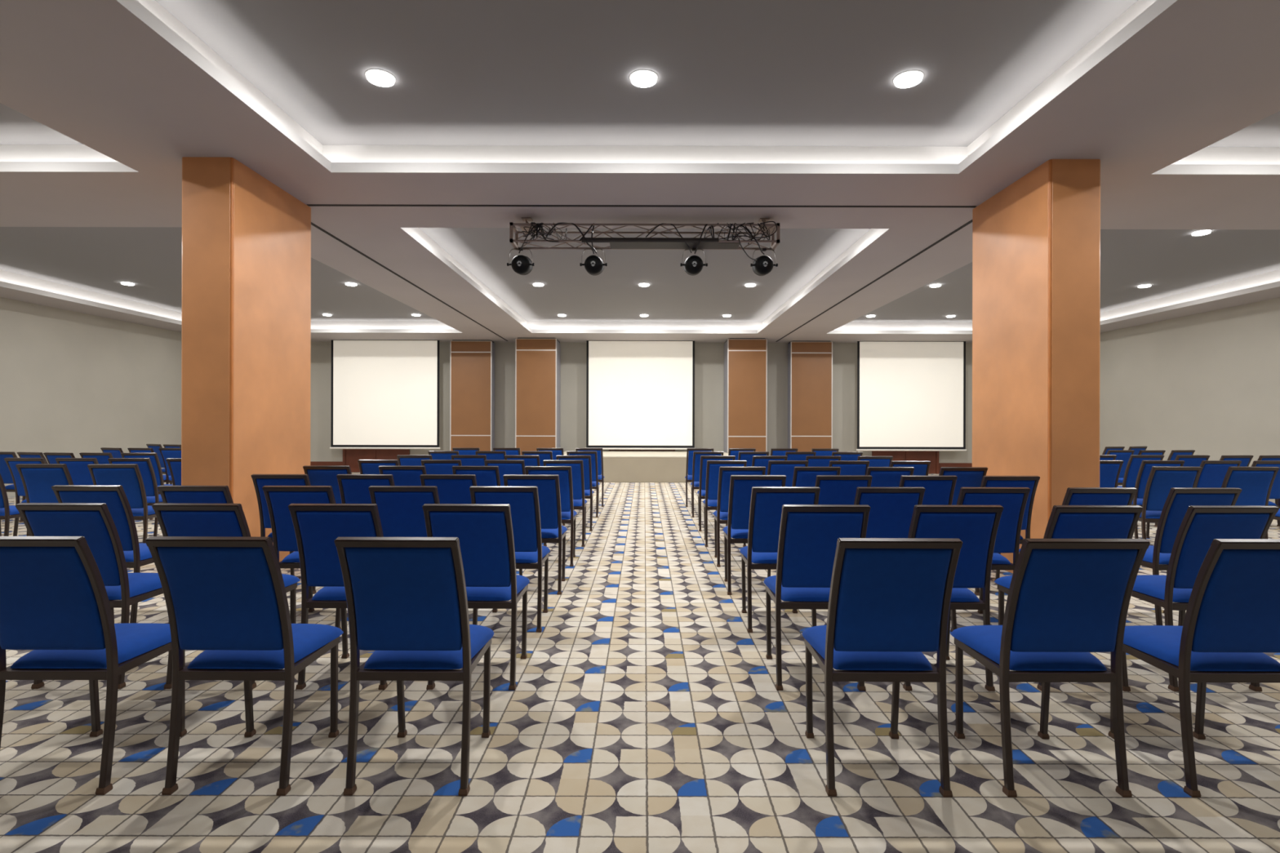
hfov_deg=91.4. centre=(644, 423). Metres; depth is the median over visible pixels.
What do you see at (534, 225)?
power cable
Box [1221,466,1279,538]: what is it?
banquet chair
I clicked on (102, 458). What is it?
banquet chair
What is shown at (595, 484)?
banquet chair
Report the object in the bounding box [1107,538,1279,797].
banquet chair
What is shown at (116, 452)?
banquet chair
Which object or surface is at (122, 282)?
recessed light
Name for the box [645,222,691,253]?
power cable
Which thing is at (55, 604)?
banquet chair
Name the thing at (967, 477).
banquet chair
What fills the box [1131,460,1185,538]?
banquet chair
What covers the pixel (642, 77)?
recessed light
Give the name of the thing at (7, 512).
banquet chair
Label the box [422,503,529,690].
banquet chair
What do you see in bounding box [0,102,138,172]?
recessed tray
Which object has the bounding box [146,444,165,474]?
banquet chair
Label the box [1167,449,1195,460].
banquet chair
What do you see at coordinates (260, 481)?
banquet chair
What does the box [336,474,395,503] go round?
banquet chair
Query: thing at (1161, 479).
banquet chair
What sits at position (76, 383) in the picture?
wall
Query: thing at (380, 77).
recessed light
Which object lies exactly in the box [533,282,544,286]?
recessed light
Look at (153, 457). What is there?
banquet chair
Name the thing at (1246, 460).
banquet chair
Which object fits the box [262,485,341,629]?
banquet chair
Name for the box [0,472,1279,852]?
floor
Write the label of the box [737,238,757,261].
power cable
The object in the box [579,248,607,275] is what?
spotlight
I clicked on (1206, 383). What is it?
wall
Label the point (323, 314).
recessed light
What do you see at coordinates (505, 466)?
banquet chair
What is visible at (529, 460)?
banquet chair
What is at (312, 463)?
baseboard
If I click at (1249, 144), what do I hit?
recessed tray
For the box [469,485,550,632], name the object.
banquet chair
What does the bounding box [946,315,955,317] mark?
recessed light
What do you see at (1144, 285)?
recessed light
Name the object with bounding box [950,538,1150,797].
banquet chair
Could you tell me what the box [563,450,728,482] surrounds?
stage platform
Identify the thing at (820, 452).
banquet chair
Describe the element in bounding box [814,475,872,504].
banquet chair
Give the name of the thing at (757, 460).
banquet chair
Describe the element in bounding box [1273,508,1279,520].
banquet chair
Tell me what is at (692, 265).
spotlight
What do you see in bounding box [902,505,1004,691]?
banquet chair
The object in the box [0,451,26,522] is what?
banquet chair
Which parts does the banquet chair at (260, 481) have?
leg, rail, backrest, leg, leg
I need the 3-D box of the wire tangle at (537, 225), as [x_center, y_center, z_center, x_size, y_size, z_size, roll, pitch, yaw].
[-1.030,-1.947,6.396,0.460,0.183,0.160,0,0,0]
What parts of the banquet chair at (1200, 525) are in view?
seat frame, seat, leg, leg, backrest, rail, leg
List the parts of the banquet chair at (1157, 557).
seat frame, seat, leg, backrest, rail, leg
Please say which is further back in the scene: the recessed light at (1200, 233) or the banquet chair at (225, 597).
the recessed light at (1200, 233)
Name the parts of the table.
frame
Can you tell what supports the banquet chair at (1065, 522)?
on the floor
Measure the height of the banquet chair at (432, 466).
0.923 m
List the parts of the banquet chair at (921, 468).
backrest, rail, leg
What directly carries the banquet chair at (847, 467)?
on the floor
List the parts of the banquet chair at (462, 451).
rail, backrest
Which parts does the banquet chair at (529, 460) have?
rail, backrest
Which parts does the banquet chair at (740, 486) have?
leg, leg, seat, seat frame, backrest, rail, leg, leg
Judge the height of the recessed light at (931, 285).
0.028 m
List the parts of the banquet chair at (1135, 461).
leg, backrest, rail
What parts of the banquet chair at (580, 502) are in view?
rail, backrest, seat frame, seat, leg, leg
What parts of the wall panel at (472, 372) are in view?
panel, panel, panel, folded panel, folded panel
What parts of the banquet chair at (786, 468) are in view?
leg, rail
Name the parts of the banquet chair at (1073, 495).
leg, backrest, rail, leg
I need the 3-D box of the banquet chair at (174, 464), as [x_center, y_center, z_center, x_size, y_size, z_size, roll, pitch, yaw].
[-4.941,0.840,6.992,0.437,0.923,0.557,0,0,-2]
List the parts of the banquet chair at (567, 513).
rail, backrest, seat, seat frame, leg, leg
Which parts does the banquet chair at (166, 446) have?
rail, backrest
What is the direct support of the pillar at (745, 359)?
on the floor
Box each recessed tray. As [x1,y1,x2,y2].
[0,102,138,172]
[0,226,462,333]
[116,0,1177,173]
[400,227,888,333]
[826,229,1279,333]
[1152,111,1279,174]
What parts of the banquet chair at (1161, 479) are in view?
seat frame, leg, seat, backrest, rail, leg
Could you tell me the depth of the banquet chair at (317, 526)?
3.05 m
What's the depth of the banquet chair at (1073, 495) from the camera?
3.84 m
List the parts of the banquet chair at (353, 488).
leg, rail, leg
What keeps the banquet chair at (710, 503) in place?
on the floor
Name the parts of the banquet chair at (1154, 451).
backrest, rail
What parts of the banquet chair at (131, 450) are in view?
rail, backrest, seat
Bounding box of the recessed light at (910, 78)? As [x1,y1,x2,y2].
[893,70,924,88]
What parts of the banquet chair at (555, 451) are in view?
rail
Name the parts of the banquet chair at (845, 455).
rail, backrest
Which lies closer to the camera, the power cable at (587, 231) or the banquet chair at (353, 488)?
the banquet chair at (353, 488)
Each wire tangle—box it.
[521,222,566,243]
[703,222,770,244]
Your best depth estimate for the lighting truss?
6.45 m
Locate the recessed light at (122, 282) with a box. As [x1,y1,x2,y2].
[120,281,134,285]
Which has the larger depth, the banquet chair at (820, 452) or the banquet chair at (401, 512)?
the banquet chair at (820, 452)
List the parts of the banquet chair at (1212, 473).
leg, rail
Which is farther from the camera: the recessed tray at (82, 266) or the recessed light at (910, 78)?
the recessed tray at (82, 266)
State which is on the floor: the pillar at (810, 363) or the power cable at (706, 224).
the pillar at (810, 363)
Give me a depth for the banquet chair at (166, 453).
9.41 m
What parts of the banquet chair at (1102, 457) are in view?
backrest, rail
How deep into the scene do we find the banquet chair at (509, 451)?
9.71 m
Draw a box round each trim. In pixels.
[306,204,977,207]
[311,222,507,341]
[775,219,972,342]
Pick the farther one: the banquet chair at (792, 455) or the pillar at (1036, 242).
the banquet chair at (792, 455)
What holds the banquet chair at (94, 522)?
on the floor
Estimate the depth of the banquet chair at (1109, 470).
6.76 m
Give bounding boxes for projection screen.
[329,339,439,448]
[585,340,694,449]
[856,341,966,451]
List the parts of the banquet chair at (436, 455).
rail, backrest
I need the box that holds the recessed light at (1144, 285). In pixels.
[1137,284,1151,288]
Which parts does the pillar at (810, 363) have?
folded panel, folded panel, folded panel, panel, panel, panel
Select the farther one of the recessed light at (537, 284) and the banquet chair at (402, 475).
the recessed light at (537, 284)
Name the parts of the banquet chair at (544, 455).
rail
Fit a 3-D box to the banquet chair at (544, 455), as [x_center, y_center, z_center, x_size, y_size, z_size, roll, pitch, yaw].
[-1.483,0.848,8.877,0.437,0.923,0.557,0,0,0]
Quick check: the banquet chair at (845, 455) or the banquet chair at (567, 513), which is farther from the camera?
the banquet chair at (845, 455)
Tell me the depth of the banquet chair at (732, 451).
9.71 m
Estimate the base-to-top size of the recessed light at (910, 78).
0.028 m
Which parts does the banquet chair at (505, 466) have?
rail, leg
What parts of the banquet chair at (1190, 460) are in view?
backrest, rail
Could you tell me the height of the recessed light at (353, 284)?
0.028 m
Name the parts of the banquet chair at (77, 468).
rail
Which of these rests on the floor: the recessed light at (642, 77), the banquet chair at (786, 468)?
the banquet chair at (786, 468)
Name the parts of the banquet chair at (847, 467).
backrest, rail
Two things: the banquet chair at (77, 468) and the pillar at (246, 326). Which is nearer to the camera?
the pillar at (246, 326)
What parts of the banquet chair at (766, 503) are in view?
leg, leg, seat, seat frame, backrest, rail, leg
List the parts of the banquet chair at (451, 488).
leg, rail, leg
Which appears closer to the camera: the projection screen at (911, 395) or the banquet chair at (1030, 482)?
the banquet chair at (1030, 482)
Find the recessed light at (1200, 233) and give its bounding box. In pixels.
[1191,229,1212,235]
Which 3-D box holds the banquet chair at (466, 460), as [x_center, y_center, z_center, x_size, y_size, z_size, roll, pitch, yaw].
[-2.114,0.847,7.767,0.437,0.923,0.557,0,0,-1]
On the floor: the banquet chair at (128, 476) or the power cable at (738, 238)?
the banquet chair at (128, 476)
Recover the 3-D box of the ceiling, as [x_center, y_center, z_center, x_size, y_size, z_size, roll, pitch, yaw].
[-0.180,-2.269,6.625,21.570,0.297,19.650,0,0,0]
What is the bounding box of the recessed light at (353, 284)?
[345,282,357,286]
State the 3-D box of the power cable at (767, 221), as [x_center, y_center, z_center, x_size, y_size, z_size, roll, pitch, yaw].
[1.050,-1.955,6.344,0.592,0.191,0.019,0,0,1]
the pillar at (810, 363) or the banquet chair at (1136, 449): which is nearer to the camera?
the banquet chair at (1136, 449)
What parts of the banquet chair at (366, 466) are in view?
leg, rail, backrest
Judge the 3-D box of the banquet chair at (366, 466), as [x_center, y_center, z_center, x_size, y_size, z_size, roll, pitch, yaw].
[-2.793,0.845,6.807,0.437,0.923,0.557,0,0,0]
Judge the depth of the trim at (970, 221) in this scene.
8.55 m
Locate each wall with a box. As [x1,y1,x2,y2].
[0,297,181,497]
[310,342,972,462]
[1099,297,1279,502]
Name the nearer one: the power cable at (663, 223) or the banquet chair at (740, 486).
the banquet chair at (740, 486)
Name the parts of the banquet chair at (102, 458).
rail, backrest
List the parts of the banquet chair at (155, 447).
rail, backrest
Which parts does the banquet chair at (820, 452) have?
rail, backrest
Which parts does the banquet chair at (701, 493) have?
leg, seat, backrest, rail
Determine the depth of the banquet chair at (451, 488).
4.71 m
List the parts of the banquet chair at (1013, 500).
leg, leg, backrest, rail, seat, seat frame, leg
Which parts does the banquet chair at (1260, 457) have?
rail, backrest, leg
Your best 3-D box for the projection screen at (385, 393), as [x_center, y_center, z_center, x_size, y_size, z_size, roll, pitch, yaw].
[-6.658,-0.732,16.060,2.820,2.801,0.048,0,0,0]
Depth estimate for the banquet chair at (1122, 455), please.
9.40 m
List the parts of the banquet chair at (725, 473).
leg, leg, seat, seat frame, backrest, rail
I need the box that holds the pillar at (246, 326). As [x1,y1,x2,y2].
[181,156,311,561]
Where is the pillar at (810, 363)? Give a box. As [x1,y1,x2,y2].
[787,341,832,451]
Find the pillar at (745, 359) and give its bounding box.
[724,337,767,453]
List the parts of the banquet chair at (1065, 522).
leg, seat, seat frame, leg, backrest, rail, leg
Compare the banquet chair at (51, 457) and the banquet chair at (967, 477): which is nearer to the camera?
the banquet chair at (967, 477)
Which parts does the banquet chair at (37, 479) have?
leg, rail, backrest, leg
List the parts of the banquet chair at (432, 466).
rail, backrest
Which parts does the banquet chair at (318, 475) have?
rail, leg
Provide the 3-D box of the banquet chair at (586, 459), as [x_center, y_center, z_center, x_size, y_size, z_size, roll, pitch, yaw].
[-0.853,0.850,7.767,0.437,0.923,0.557,0,0,0]
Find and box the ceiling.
[0,0,1279,343]
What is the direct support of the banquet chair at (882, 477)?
on the floor
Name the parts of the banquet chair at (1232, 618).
leg, leg, leg, seat frame, seat, backrest, rail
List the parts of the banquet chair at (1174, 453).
leg, backrest, rail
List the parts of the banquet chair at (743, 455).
rail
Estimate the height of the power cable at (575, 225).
0.299 m
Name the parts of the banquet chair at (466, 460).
rail, backrest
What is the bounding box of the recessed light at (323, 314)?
[322,313,332,315]
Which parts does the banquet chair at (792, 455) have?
backrest, rail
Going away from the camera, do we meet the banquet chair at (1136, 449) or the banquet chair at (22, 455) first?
the banquet chair at (22, 455)
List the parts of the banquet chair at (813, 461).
rail, backrest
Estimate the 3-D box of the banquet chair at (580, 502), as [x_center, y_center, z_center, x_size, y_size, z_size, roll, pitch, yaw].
[-0.852,0.850,6.807,0.437,0.923,0.557,0,0,0]
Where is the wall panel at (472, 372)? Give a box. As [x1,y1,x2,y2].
[449,340,494,450]
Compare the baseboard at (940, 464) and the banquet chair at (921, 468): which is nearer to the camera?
the banquet chair at (921, 468)
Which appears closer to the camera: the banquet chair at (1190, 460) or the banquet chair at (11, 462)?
the banquet chair at (11, 462)
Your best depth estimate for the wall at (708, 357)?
16.45 m
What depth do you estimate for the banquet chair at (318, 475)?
5.64 m
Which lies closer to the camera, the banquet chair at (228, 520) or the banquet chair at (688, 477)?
the banquet chair at (228, 520)
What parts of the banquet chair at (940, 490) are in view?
leg, rail, leg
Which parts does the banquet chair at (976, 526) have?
leg, leg, backrest, rail, seat, seat frame, leg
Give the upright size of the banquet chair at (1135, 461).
0.923 m
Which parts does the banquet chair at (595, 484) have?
rail, backrest, seat, leg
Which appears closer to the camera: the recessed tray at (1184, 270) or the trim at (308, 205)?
the trim at (308, 205)
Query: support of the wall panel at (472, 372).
on the floor
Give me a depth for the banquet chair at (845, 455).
8.62 m
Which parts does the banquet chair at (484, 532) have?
leg, rail, backrest, seat, seat frame, leg, leg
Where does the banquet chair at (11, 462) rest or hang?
on the floor
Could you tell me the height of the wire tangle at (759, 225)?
0.195 m
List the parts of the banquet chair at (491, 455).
rail, backrest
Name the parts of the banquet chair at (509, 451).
rail, backrest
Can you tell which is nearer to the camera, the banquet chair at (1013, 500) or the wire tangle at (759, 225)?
the banquet chair at (1013, 500)
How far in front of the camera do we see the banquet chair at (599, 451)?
9.78 m
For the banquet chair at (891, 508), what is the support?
on the floor
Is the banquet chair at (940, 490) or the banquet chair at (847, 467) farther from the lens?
the banquet chair at (847, 467)
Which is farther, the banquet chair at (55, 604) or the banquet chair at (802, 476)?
the banquet chair at (802, 476)
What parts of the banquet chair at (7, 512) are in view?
backrest, leg, seat, seat frame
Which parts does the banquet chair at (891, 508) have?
leg, rail, leg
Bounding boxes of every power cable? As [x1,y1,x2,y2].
[518,225,566,253]
[545,222,596,253]
[579,222,594,253]
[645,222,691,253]
[694,223,714,253]
[719,221,777,239]
[726,223,764,254]
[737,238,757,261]
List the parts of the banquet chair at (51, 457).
rail, backrest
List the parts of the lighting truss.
frame, plate, frame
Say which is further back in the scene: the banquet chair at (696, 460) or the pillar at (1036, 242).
the banquet chair at (696, 460)
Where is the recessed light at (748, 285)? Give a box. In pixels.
[744,283,755,287]
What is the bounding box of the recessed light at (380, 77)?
[364,69,395,87]
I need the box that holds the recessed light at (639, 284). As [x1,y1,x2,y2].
[638,283,649,286]
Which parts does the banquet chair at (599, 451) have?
rail, backrest, leg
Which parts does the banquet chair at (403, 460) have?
rail, backrest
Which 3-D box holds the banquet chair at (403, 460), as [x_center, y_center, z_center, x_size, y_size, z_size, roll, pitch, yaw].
[-2.760,0.845,7.767,0.437,0.923,0.557,0,0,1]
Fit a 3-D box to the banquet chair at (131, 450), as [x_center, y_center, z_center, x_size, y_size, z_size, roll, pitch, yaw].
[-7.526,0.835,9.638,0.437,0.923,0.557,0,0,10]
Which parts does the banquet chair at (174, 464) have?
leg, rail, backrest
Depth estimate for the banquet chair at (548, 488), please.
4.77 m
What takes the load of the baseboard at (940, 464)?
attached to the wall at (708, 357)
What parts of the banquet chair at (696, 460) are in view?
leg, leg, seat, backrest, rail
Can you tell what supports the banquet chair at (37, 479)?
on the floor
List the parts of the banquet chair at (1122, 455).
backrest, rail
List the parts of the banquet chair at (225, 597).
leg, rail, backrest, leg, seat frame, seat, leg, leg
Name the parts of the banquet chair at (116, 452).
rail, backrest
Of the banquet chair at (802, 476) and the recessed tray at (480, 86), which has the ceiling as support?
the recessed tray at (480, 86)
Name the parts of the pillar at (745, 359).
folded panel, folded panel, folded panel, folded panel, folded panel, panel, panel, panel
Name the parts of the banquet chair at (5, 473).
backrest, rail, seat, seat frame, leg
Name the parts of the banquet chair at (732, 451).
backrest, rail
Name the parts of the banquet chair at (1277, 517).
seat frame, seat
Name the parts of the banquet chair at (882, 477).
backrest, rail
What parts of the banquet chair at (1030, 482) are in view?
leg, leg, backrest, rail, leg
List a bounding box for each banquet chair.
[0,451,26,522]
[0,474,21,536]
[0,536,186,795]
[4,457,46,536]
[15,463,73,536]
[15,502,163,688]
[17,452,48,463]
[43,452,75,463]
[51,484,154,622]
[55,457,98,484]
[79,452,142,516]
[87,463,156,542]
[100,447,123,457]
[107,457,163,536]
[120,453,173,524]
[127,448,171,494]
[144,536,343,795]
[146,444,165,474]
[151,502,300,688]
[157,485,233,623]
[158,448,181,484]
[163,444,181,484]
[165,457,181,485]
[250,474,316,594]
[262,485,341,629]
[288,503,387,689]
[302,465,351,503]
[333,537,493,795]
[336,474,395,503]
[357,459,399,474]
[368,485,439,537]
[378,466,426,485]
[396,454,432,466]
[419,474,476,503]
[420,459,462,474]
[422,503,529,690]
[427,450,458,459]
[451,455,486,466]
[452,448,479,455]
[452,466,500,486]
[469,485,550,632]
[475,450,506,459]
[484,459,525,486]
[493,448,520,455]
[502,474,567,595]
[504,455,540,466]
[521,451,552,466]
[524,466,577,566]
[536,448,564,460]
[542,460,586,546]
[555,455,593,531]
[566,451,599,517]
[575,448,604,506]
[684,448,713,506]
[690,451,723,517]
[697,455,735,531]
[702,460,746,546]
[713,466,765,567]
[722,475,786,595]
[728,448,755,460]
[737,451,768,466]
[739,486,820,632]
[751,455,787,475]
[764,504,870,691]
[767,460,808,486]
[770,448,797,455]
[785,451,816,460]
[791,466,840,486]
[802,537,963,797]
[805,455,840,466]
[811,448,839,456]
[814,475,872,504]
[828,460,869,475]
[831,451,862,460]
[853,487,925,537]
[857,456,893,466]
[866,466,914,487]
[889,461,930,475]
[898,475,957,505]
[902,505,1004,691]
[938,466,987,505]
[950,487,1031,631]
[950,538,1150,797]
[974,475,1039,595]
[994,505,1143,691]
[1018,487,1137,626]
[1099,454,1116,460]
[1099,460,1124,487]
[1102,446,1124,486]
[1106,449,1134,484]
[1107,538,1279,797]
[1116,454,1164,527]
[1118,449,1165,481]
[1128,446,1147,454]
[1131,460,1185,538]
[1131,505,1279,691]
[1137,466,1202,539]
[1140,487,1242,625]
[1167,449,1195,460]
[1174,455,1209,466]
[1195,460,1241,488]
[1219,455,1253,466]
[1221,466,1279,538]
[1251,460,1279,527]
[1257,455,1279,526]
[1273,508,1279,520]
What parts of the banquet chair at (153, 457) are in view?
rail, backrest, leg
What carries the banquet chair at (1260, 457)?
on the floor
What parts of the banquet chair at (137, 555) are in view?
leg, rail, backrest, leg, seat, seat frame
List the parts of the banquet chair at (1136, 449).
backrest, rail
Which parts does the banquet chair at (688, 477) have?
leg, seat, rail, backrest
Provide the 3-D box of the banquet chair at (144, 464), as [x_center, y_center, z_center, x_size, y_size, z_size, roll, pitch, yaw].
[-5.570,0.839,6.992,0.437,0.923,0.557,0,0,-4]
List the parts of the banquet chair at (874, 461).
backrest, rail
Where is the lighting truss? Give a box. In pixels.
[509,217,779,250]
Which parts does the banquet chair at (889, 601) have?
leg, leg, seat, seat frame, backrest, leg, rail, leg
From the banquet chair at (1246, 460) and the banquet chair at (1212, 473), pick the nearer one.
the banquet chair at (1212, 473)
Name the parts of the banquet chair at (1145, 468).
seat, leg, leg, backrest, rail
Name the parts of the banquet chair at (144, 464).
rail, backrest, leg, seat, seat frame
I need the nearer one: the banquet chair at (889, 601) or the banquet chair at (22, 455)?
the banquet chair at (889, 601)
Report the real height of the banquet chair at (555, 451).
0.923 m
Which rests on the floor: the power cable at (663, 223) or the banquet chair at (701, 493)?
the banquet chair at (701, 493)
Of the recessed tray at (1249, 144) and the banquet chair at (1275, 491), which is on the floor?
the banquet chair at (1275, 491)
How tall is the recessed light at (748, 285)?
0.028 m
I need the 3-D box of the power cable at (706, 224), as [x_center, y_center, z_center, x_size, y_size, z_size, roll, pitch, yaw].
[0.619,-1.899,6.401,0.205,0.293,0.164,0,0,0]
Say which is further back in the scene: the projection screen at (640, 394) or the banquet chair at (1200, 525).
the projection screen at (640, 394)
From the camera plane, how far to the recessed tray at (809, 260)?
10.32 m
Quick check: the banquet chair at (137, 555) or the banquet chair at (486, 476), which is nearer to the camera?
the banquet chair at (137, 555)
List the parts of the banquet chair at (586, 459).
rail, backrest, seat, leg, leg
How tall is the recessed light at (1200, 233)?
0.028 m
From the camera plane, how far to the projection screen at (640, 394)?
16.06 m
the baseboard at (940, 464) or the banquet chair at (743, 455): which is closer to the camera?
the banquet chair at (743, 455)
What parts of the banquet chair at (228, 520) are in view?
leg, rail, backrest, leg, seat, seat frame, leg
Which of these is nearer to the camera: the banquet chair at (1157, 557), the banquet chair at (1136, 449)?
the banquet chair at (1157, 557)
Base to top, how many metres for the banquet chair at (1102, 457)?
0.923 m
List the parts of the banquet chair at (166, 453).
leg, rail, backrest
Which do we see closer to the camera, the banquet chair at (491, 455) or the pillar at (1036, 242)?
the pillar at (1036, 242)
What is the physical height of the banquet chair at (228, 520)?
0.923 m
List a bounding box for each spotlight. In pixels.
[506,248,534,275]
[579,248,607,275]
[680,248,707,275]
[750,248,777,275]
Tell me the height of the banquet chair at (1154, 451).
0.923 m
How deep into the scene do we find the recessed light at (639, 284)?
10.84 m
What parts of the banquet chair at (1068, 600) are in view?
leg, leg, seat, seat frame, leg, backrest, rail, leg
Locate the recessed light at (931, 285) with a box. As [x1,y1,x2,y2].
[928,284,942,287]
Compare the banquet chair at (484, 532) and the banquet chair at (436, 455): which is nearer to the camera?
the banquet chair at (484, 532)
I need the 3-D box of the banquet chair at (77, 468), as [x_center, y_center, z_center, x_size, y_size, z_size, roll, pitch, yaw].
[-6.131,0.838,6.992,0.437,0.923,0.557,0,0,-2]
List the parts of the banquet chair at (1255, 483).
leg, backrest, rail, leg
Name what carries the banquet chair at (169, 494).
on the floor
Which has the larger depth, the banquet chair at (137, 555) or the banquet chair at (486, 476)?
the banquet chair at (486, 476)
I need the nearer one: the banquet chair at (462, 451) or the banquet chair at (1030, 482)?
the banquet chair at (1030, 482)
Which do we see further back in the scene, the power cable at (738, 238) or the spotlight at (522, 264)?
the spotlight at (522, 264)
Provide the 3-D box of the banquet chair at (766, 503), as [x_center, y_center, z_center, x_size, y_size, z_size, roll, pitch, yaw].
[0.869,0.854,4.097,0.437,0.923,0.557,0,0,0]
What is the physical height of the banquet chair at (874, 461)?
0.923 m
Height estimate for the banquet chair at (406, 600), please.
0.923 m
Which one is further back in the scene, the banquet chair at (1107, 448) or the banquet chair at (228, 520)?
the banquet chair at (1107, 448)
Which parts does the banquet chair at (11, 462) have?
leg, rail, backrest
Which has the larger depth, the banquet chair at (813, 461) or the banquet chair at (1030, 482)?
the banquet chair at (813, 461)
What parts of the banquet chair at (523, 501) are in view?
leg, rail, backrest, seat frame, seat, leg, leg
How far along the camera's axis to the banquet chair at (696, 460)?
8.69 m
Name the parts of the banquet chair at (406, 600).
leg, rail, leg, backrest, seat frame, seat, leg, leg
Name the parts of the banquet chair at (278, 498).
leg, seat frame, seat, rail, backrest, leg, leg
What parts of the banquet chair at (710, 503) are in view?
leg, leg, seat, seat frame, backrest, rail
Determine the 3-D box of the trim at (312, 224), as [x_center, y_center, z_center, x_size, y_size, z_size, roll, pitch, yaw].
[-3.545,-2.136,11.210,0.040,0.024,9.980,0,0,0]
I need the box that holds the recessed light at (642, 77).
[629,69,657,87]
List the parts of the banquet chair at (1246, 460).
backrest, rail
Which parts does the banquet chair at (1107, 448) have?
backrest, rail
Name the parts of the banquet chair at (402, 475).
rail, backrest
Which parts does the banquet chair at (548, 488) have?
leg, leg, rail, backrest, seat frame, seat, leg, leg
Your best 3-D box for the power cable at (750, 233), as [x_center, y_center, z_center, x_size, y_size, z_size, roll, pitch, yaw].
[1.053,-1.898,6.379,0.436,0.295,0.164,0,0,-13]
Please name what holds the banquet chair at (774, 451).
on the floor
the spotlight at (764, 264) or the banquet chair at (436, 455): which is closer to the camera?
the spotlight at (764, 264)
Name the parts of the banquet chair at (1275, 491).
rail, backrest, seat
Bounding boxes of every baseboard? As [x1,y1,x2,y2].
[310,461,342,465]
[938,462,972,473]
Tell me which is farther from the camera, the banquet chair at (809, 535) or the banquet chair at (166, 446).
the banquet chair at (166, 446)
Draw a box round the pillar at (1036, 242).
[972,159,1100,573]
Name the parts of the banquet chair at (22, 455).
rail, backrest, leg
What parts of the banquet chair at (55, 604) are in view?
leg, rail, backrest, seat frame, seat, leg, leg, leg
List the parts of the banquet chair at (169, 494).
leg, rail, backrest, leg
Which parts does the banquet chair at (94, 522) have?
leg, rail, backrest, leg, leg, seat, seat frame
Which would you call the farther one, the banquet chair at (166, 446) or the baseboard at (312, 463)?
the baseboard at (312, 463)
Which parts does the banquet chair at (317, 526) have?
leg, seat frame, seat, rail, backrest, leg, leg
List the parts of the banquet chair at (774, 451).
rail, backrest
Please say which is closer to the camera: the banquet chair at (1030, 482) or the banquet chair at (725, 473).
the banquet chair at (1030, 482)
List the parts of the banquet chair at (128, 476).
leg, rail, backrest, leg, seat, seat frame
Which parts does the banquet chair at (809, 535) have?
leg, leg, seat, seat frame, backrest, rail, leg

